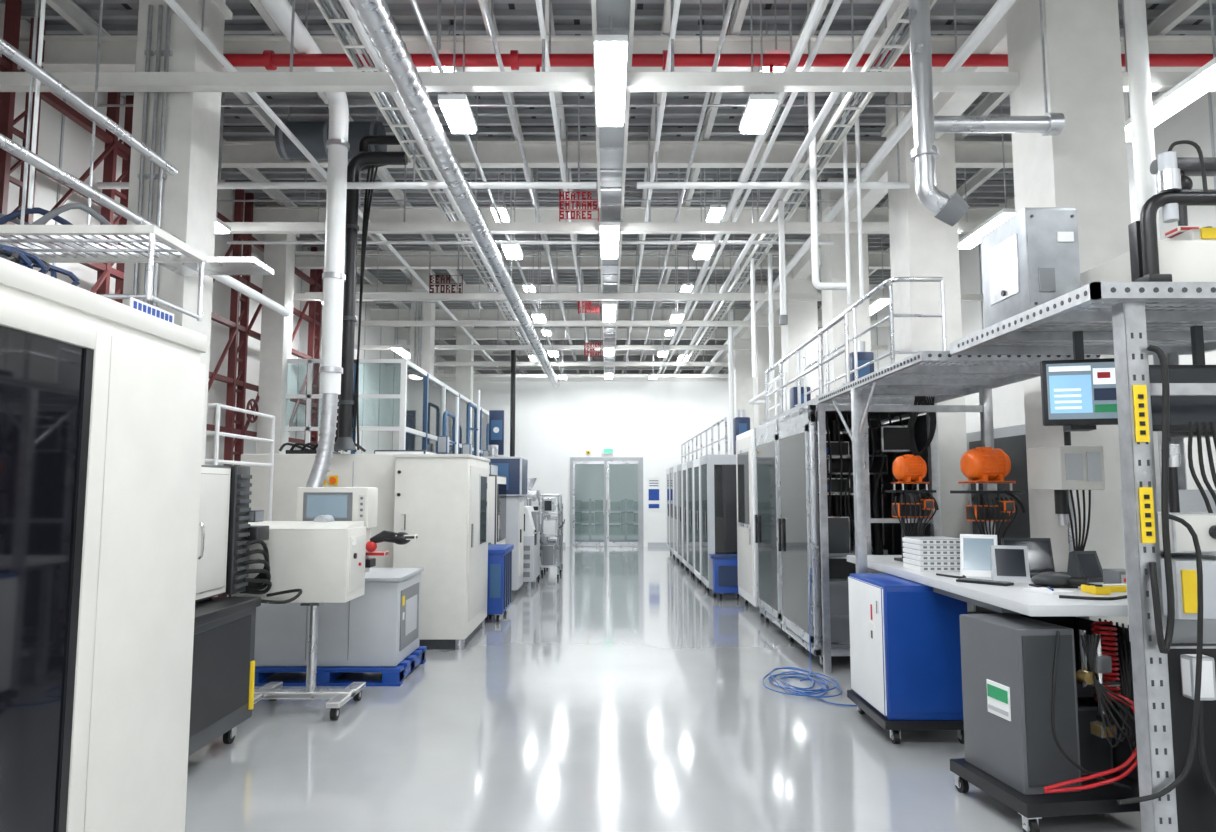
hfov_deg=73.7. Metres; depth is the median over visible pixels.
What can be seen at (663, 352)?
led light fixture
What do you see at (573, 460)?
door
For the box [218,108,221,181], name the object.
led light fixture
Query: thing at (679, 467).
tall cabinet
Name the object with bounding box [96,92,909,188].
pipe
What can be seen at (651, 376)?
led light fixture
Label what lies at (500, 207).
led light fixture
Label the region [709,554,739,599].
equipment box
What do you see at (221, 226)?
led light fixture
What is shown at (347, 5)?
conduit pipe
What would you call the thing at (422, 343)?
structural column
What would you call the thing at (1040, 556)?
computer
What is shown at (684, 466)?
tall cabinet
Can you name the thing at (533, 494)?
machine
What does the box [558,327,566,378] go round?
led light fixture
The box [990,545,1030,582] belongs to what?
display
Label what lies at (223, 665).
machine
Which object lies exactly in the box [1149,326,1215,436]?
monitor
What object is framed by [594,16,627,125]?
led light fixture
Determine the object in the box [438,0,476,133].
led light fixture
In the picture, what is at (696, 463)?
tall cabinet
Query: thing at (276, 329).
structural column
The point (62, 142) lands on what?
wall
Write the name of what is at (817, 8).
conduit pipe
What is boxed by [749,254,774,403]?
pipe
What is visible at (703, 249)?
led light fixture
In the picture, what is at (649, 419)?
wall
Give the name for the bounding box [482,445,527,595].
machine
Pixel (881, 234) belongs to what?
led light fixture
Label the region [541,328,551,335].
led light fixture
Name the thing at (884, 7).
conduit pipe
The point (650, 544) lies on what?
baseboard
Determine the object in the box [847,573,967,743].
base cabinet
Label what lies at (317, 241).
conduit
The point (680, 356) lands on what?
led light fixture
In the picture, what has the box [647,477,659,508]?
notice board
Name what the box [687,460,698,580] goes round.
tall cabinet
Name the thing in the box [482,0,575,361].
conduit pipe
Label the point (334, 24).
cable tray
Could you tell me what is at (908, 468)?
motor
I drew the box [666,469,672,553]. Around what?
tall cabinet
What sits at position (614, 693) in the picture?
floor
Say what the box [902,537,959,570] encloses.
trays
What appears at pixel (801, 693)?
cable
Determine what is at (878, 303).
led light fixture
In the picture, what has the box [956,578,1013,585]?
keyboard
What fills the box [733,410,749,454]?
unit
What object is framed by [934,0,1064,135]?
pipe
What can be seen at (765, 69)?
led light fixture
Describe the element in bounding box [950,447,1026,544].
motor
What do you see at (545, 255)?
conduit
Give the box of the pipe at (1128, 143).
[1119,28,1136,222]
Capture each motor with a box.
[885,454,938,561]
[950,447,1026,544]
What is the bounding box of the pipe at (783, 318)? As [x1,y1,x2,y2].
[778,201,787,324]
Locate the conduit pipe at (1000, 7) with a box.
[701,0,1015,373]
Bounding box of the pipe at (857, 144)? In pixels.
[854,92,863,303]
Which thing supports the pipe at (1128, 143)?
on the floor
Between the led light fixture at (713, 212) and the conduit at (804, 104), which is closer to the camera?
the conduit at (804, 104)
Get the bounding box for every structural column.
[122,0,232,464]
[256,203,299,453]
[409,269,435,375]
[454,327,474,401]
[733,327,753,429]
[750,281,781,428]
[777,239,818,411]
[818,178,870,433]
[881,92,972,611]
[1006,0,1130,627]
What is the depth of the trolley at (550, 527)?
14.77 m
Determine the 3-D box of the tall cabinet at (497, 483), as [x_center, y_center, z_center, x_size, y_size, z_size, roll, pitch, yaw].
[-1.835,1.661,11.361,0.730,1.950,1.070,0,-5,0]
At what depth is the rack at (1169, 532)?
3.44 m
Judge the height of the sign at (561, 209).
1.350 m
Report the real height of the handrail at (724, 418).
0.642 m
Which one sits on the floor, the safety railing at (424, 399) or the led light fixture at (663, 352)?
the safety railing at (424, 399)
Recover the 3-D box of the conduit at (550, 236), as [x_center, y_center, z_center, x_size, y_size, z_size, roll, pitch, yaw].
[-1.070,-2.616,14.095,8.340,1.035,0.050,0,-5,0]
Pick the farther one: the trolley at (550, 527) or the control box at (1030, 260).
the trolley at (550, 527)
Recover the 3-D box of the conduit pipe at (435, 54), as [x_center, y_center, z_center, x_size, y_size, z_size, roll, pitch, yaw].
[-1.320,-2.968,9.759,0.038,1.120,26.900,0,-5,0]
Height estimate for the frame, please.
0.730 m
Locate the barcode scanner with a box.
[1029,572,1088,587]
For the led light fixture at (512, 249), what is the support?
hanging from the ceiling
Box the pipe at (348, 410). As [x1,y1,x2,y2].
[333,116,409,450]
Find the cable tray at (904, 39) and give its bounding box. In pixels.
[685,0,936,361]
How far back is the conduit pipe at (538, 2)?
7.84 m
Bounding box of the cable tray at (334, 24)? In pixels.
[314,0,537,361]
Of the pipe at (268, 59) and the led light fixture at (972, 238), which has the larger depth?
the led light fixture at (972, 238)
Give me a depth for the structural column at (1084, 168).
5.78 m
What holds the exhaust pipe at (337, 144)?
hanging from the ceiling
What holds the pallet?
on the floor
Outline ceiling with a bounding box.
[0,0,1215,373]
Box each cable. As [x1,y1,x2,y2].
[762,568,856,706]
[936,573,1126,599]
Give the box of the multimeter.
[1081,584,1110,594]
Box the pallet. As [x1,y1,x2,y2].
[254,646,426,685]
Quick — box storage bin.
[487,544,513,621]
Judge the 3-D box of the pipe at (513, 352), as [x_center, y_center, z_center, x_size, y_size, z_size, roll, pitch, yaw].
[-2.300,0.866,19.502,0.120,4.990,0.120,0,-5,0]
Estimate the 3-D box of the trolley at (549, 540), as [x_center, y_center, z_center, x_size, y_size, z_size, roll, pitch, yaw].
[-1.072,2.370,16.393,0.427,1.450,0.800,0,-5,0]
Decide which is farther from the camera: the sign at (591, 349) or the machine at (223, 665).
the sign at (591, 349)
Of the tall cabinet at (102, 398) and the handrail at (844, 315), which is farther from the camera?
the handrail at (844, 315)
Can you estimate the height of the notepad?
0.023 m
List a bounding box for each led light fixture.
[215,189,230,232]
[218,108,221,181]
[391,301,409,357]
[426,0,457,71]
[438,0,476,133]
[490,168,509,221]
[501,134,522,258]
[523,269,535,291]
[531,234,546,322]
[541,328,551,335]
[547,301,558,356]
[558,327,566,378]
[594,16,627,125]
[600,208,619,258]
[602,292,615,321]
[604,346,613,355]
[604,367,612,378]
[649,339,657,378]
[657,301,668,356]
[664,328,674,335]
[669,244,684,322]
[677,327,687,360]
[680,269,692,291]
[693,168,714,258]
[706,168,725,221]
[739,0,777,133]
[758,0,789,71]
[870,287,888,314]
[881,234,883,280]
[959,101,1014,248]
[1122,0,1215,140]
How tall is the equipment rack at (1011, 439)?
2.200 m
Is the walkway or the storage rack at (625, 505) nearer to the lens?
the walkway
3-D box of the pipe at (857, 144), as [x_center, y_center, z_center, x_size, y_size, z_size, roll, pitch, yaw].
[2.550,-2.402,8.252,0.040,2.560,0.040,0,-5,0]
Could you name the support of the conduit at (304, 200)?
attached to the frame
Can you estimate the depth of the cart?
3.92 m
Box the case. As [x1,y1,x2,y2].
[1102,584,1126,591]
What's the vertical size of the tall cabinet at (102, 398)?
2.198 m
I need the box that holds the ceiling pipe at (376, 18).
[350,0,559,387]
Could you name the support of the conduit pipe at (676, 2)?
hanging from the ceiling
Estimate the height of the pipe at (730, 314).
2.850 m
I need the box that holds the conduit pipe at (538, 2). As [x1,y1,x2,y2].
[535,0,590,366]
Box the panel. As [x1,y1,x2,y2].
[489,410,503,454]
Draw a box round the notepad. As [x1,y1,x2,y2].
[1023,586,1073,594]
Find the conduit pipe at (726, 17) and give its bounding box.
[640,0,733,361]
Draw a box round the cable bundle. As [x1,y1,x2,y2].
[907,396,936,454]
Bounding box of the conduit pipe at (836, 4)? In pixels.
[662,0,841,373]
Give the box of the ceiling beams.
[0,0,1215,377]
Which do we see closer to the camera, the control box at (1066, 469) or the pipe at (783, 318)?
the control box at (1066, 469)
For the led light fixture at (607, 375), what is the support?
hanging from the ceiling
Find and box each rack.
[575,499,637,538]
[950,282,1215,831]
[966,424,1029,611]
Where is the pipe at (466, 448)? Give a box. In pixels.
[462,390,479,455]
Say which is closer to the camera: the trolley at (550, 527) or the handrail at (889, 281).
the handrail at (889, 281)
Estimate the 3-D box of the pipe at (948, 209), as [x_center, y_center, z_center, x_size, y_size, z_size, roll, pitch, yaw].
[2.151,-2.584,5.356,0.358,2.722,0.197,0,-5,0]
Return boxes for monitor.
[1040,331,1117,431]
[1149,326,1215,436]
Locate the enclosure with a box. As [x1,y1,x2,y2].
[754,404,930,667]
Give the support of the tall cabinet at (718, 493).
on the floor
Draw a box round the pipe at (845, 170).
[841,92,850,303]
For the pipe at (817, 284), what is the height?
2.455 m
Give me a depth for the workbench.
4.39 m
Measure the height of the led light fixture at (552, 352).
1.470 m
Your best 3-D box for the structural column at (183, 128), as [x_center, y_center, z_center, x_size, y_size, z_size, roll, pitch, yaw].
[-3.485,-0.836,6.424,0.550,6.030,0.536,0,-5,0]
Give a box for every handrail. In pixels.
[0,0,290,316]
[681,417,727,463]
[763,311,849,419]
[768,372,786,415]
[803,277,946,402]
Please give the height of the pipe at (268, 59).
0.900 m
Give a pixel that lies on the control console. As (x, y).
(325, 553)
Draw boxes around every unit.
[254,568,423,665]
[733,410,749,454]
[790,378,810,408]
[849,341,873,381]
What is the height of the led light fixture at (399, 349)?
1.450 m
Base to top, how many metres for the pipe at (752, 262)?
1.670 m
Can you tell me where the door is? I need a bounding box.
[570,457,643,546]
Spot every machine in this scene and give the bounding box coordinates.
[188,465,302,755]
[240,443,489,649]
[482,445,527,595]
[523,496,539,588]
[527,478,549,560]
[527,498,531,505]
[1080,226,1215,286]
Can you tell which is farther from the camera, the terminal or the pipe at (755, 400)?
the pipe at (755, 400)
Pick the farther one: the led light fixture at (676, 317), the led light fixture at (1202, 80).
the led light fixture at (676, 317)
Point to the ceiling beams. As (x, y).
(291, 81)
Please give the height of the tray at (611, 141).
1.200 m
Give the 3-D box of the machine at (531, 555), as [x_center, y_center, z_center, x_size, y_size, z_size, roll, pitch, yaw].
[-1.562,1.949,13.697,0.875,1.800,1.165,0,-5,0]
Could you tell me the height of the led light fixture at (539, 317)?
1.470 m
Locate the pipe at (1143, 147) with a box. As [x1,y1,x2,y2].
[1123,0,1160,489]
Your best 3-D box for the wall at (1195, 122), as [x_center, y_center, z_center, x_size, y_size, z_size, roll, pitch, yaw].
[6.294,-0.130,14.572,0.212,6.100,39.000,0,-5,0]
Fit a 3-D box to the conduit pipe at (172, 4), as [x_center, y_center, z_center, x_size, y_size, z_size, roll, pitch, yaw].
[-3.150,-3.062,9.768,0.057,0.930,26.900,0,-5,0]
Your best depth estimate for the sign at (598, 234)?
13.69 m
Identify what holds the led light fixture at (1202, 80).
hanging from the ceiling
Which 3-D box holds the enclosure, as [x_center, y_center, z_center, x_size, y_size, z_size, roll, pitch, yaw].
[2.400,1.206,8.727,1.200,2.380,2.800,0,-5,0]
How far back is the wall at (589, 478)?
33.88 m
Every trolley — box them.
[537,494,563,578]
[543,497,564,570]
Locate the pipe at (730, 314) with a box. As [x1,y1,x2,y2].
[728,311,733,453]
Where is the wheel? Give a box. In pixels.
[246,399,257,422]
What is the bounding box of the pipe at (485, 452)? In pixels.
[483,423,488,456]
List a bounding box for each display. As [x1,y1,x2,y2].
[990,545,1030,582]
[1067,551,1102,582]
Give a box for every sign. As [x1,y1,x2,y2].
[429,235,462,292]
[559,119,598,220]
[578,234,578,272]
[578,301,598,313]
[584,283,600,357]
[598,234,598,292]
[603,448,613,453]
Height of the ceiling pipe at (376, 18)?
1.541 m
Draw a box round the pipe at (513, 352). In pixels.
[510,350,515,456]
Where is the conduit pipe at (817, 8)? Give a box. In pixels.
[657,0,826,373]
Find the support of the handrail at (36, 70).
on the platform
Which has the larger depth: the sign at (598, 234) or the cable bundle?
the sign at (598, 234)
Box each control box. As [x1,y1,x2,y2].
[981,208,1080,327]
[1027,431,1104,573]
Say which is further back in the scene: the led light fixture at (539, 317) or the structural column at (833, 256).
the led light fixture at (539, 317)
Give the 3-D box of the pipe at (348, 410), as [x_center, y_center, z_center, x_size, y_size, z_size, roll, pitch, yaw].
[-2.587,-1.619,8.795,0.775,3.981,0.364,0,-5,0]
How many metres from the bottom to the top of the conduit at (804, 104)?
0.534 m
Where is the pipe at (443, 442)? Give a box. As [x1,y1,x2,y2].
[437,396,458,453]
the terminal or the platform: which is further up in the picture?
the platform
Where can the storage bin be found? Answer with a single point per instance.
(499, 585)
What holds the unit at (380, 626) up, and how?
on the pallet
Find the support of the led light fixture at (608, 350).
hanging from the ceiling
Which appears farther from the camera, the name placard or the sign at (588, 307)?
the sign at (588, 307)
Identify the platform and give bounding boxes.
[0,0,273,320]
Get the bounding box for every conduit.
[91,92,911,106]
[218,168,837,201]
[227,171,833,243]
[295,234,794,256]
[305,236,786,292]
[356,269,756,302]
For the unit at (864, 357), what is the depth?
8.57 m
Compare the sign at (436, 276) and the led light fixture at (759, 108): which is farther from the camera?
the sign at (436, 276)
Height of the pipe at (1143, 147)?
6.020 m
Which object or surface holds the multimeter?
on the workbench
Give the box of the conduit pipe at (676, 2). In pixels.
[625,0,680,366]
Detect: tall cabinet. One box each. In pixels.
[0,244,206,831]
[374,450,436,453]
[488,464,505,543]
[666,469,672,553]
[669,467,676,558]
[673,466,681,563]
[677,464,686,568]
[682,463,691,573]
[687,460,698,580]
[693,458,705,587]
[700,455,736,596]
[736,429,829,616]
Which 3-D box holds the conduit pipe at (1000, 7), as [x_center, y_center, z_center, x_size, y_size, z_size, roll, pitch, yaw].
[2.700,-2.953,9.758,0.095,1.150,26.900,0,-5,0]
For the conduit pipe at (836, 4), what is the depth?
7.50 m
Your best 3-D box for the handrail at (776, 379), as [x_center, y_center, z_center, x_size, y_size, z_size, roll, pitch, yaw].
[2.300,-0.147,11.084,0.080,0.742,1.230,0,-5,0]
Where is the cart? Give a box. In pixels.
[950,613,1139,831]
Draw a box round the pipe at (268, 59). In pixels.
[223,0,1212,71]
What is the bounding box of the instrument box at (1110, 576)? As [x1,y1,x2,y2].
[1103,569,1125,583]
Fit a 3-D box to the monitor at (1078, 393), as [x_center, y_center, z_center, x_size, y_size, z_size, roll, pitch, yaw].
[2.391,-0.178,4.117,0.380,0.500,0.187,-1,-5,14]
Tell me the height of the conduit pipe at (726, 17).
0.870 m
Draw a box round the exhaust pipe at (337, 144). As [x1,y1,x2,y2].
[259,0,349,486]
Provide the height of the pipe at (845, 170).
2.560 m
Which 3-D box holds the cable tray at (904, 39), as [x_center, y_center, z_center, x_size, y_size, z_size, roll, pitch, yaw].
[2.250,-3.036,10.117,0.200,0.920,25.600,0,-5,0]
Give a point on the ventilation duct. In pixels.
(313, 135)
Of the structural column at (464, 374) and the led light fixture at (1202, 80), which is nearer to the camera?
the led light fixture at (1202, 80)
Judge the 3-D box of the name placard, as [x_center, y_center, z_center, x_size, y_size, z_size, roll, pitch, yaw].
[-1.317,-0.298,2.347,0.007,0.040,0.220,0,-5,0]
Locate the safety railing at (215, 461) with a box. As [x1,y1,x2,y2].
[205,403,274,520]
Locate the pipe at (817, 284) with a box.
[808,92,846,289]
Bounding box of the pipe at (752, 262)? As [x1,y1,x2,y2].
[750,258,755,376]
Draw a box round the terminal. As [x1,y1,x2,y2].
[960,534,997,576]
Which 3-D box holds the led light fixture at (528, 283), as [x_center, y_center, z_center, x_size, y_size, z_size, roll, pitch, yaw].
[-1.500,-2.711,15.509,0.210,0.630,0.540,0,-5,0]
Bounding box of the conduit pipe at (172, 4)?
[164,0,498,367]
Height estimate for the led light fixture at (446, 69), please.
0.630 m
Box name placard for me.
[130,297,173,322]
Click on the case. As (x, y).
(1113, 587)
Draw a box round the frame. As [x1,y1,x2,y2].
[17,0,1215,373]
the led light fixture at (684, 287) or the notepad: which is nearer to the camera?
the notepad
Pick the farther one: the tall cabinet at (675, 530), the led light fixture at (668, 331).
the led light fixture at (668, 331)
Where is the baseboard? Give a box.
[563,542,666,546]
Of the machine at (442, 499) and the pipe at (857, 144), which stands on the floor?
the machine at (442, 499)
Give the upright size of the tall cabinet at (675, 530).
2.120 m
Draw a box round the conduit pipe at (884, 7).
[673,0,893,373]
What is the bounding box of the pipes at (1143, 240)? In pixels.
[1128,140,1215,281]
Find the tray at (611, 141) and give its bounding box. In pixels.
[591,0,634,373]
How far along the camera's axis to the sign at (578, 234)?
13.70 m
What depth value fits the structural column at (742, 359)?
19.97 m
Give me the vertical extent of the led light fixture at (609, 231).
1.430 m
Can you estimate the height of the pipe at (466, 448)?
3.600 m
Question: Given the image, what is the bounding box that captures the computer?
[1001,538,1054,577]
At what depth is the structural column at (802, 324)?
14.21 m
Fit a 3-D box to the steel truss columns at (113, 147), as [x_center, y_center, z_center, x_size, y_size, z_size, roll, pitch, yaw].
[-5.339,-0.615,8.691,0.122,6.000,12.400,0,-5,0]
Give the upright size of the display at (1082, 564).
0.180 m
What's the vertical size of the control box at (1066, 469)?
1.330 m
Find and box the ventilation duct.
[275,107,386,160]
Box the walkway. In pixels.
[764,351,1099,672]
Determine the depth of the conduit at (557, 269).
16.06 m
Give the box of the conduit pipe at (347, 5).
[341,0,545,373]
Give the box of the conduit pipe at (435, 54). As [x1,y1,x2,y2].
[410,0,561,373]
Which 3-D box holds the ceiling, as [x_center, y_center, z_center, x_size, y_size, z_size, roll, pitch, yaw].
[0.300,-3.237,14.854,12.200,0.260,39.400,0,-5,0]
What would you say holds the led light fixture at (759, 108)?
hanging from the ceiling
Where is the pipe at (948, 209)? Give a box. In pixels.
[908,0,969,225]
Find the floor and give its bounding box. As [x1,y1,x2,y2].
[185,528,1140,831]
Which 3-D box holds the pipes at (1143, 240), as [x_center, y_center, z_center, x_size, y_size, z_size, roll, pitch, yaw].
[2.825,-0.882,3.570,1.030,0.665,0.170,0,-5,0]
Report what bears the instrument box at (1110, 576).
on the workbench
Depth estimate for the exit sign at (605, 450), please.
23.03 m
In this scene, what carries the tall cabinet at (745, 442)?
on the floor
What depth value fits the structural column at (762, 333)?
17.09 m
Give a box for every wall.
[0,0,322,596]
[0,4,455,596]
[437,378,823,546]
[575,461,637,527]
[822,92,1215,489]
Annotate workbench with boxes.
[847,555,1127,618]
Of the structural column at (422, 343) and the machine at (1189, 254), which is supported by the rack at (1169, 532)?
the machine at (1189, 254)
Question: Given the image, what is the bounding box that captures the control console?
[231,487,417,719]
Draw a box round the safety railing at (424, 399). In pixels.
[285,359,488,456]
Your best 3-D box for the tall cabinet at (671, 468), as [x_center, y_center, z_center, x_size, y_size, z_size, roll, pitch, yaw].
[1.885,2.287,19.222,0.830,2.130,1.000,0,-5,0]

